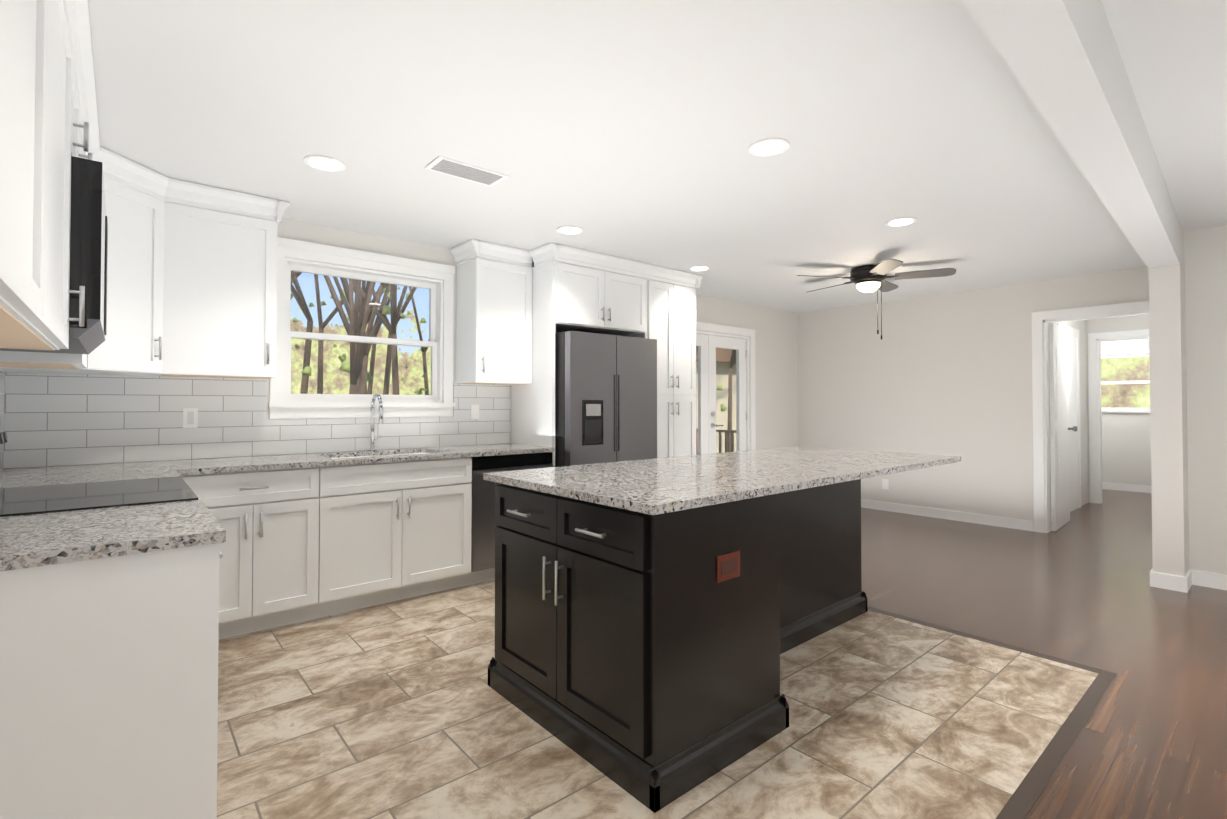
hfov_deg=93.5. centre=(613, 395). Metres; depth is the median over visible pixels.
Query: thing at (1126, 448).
wall
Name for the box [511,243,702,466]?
tall cabinet
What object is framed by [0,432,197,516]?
range
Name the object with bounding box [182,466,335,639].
base cabinet
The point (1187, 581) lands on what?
baseboard
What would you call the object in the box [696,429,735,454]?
rail
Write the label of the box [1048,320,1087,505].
wall
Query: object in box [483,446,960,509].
island countertop
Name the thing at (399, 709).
floor
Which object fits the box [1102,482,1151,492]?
baseboard
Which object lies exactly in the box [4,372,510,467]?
backsplash
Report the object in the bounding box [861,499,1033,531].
baseboard
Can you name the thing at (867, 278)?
ceiling fan
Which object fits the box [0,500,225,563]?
countertop
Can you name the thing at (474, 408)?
electrical outlet plate
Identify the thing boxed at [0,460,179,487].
countertop
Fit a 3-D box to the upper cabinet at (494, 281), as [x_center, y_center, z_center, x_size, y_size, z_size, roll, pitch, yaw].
[-0.933,-0.610,4.522,0.484,1.036,0.330,1,-1,-40]
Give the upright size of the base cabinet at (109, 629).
0.886 m
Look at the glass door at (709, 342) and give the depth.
6.66 m
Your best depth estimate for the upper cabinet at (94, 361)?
2.43 m
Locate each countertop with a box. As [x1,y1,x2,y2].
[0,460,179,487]
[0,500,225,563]
[168,443,554,477]
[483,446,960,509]
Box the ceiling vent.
[425,155,508,186]
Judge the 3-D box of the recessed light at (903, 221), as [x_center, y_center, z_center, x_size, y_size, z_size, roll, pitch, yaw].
[1.892,-1.139,3.794,0.188,0.007,0.188,-1,-1,41]
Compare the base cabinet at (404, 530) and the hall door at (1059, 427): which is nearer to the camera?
the base cabinet at (404, 530)
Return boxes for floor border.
[868,607,1116,818]
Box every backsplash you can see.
[0,371,4,469]
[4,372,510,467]
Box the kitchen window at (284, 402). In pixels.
[268,237,454,418]
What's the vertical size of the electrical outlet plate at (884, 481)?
0.115 m
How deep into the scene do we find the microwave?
1.77 m
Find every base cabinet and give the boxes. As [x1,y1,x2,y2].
[0,536,225,818]
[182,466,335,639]
[328,450,475,614]
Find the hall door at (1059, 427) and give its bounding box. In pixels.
[1049,323,1077,530]
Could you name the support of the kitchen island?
on the floor at (399, 709)
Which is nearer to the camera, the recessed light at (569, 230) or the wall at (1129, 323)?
the recessed light at (569, 230)
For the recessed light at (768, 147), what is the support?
in the ceiling
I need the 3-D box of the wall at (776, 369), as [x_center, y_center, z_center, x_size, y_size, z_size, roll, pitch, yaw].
[-0.368,0.070,5.305,7.515,2.500,0.140,1,-1,-40]
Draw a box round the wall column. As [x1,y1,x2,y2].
[1148,224,1188,576]
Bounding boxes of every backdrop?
[290,271,430,394]
[1101,357,1149,407]
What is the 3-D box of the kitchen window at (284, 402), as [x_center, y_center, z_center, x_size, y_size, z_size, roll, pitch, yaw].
[-1.748,-0.424,4.106,1.246,1.160,0.183,1,-1,-40]
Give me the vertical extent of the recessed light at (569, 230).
0.007 m
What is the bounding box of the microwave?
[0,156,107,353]
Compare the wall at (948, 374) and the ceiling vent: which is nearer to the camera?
the ceiling vent
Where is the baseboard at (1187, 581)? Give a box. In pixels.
[1187,569,1226,589]
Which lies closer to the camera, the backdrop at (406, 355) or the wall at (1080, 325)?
the wall at (1080, 325)
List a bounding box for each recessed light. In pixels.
[303,155,345,171]
[556,226,583,234]
[689,266,710,270]
[748,138,789,156]
[885,217,916,226]
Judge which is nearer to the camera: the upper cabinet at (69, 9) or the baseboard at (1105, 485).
the upper cabinet at (69, 9)
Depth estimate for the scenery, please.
14.23 m
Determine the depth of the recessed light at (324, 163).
2.86 m
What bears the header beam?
attached to the ceiling
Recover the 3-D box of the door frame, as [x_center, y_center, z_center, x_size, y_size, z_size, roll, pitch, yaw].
[4.462,0.252,5.304,0.156,2.135,0.975,1,-1,-40]
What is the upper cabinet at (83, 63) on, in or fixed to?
attached to the wall
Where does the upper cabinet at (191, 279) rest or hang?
attached to the wall at (776, 369)
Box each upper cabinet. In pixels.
[0,0,59,335]
[0,0,79,355]
[0,104,107,371]
[0,150,187,376]
[80,24,87,157]
[84,100,91,158]
[176,182,283,378]
[452,240,532,384]
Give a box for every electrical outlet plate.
[183,408,197,427]
[471,405,478,418]
[882,479,887,488]
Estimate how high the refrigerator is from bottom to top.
1.780 m
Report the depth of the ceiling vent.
2.95 m
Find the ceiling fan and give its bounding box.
[797,259,955,339]
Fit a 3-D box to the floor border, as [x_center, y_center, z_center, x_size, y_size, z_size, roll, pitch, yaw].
[-0.383,1.295,2.768,3.945,0.031,3.675,1,-1,-40]
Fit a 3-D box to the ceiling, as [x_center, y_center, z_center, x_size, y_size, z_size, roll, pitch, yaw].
[3.404,-1.169,4.098,11.665,0.060,6.900,1,-1,-40]
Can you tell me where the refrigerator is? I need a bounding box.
[555,331,656,466]
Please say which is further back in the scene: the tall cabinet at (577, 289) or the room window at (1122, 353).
the room window at (1122, 353)
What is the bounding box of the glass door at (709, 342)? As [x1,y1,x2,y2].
[696,321,755,454]
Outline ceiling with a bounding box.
[88,0,1226,312]
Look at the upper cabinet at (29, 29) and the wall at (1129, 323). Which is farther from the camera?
the wall at (1129, 323)
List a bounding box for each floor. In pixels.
[217,579,1098,818]
[861,489,1226,818]
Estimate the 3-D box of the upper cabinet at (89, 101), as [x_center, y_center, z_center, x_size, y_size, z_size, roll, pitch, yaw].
[-2.119,-0.948,2.057,0.330,0.436,0.442,1,-1,-40]
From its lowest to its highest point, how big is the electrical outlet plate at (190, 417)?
0.115 m
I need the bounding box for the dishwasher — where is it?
[476,454,552,582]
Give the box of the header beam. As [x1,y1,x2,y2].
[963,0,1179,267]
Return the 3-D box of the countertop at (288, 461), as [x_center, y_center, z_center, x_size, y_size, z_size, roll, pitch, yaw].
[-1.503,0.442,3.811,2.252,0.120,0.635,1,-1,-40]
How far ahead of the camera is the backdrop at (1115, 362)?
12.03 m
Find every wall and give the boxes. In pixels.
[3,218,797,468]
[798,266,1148,520]
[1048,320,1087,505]
[1086,314,1148,502]
[1101,338,1150,485]
[1184,225,1226,574]
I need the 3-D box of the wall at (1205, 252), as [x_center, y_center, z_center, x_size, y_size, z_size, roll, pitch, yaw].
[4.961,0.034,2.950,0.140,2.500,2.880,1,-1,-40]
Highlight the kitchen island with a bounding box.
[483,462,938,812]
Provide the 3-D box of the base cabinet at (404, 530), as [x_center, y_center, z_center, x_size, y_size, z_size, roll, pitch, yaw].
[-1.533,0.854,3.789,1.001,0.885,0.620,1,-1,-40]
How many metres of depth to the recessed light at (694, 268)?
5.08 m
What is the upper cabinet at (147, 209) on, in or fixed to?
attached to the wall at (776, 369)
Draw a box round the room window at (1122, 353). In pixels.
[1101,348,1149,412]
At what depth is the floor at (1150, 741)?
3.27 m
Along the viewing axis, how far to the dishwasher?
3.97 m
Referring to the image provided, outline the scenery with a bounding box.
[290,271,735,452]
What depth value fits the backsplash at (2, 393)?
2.85 m

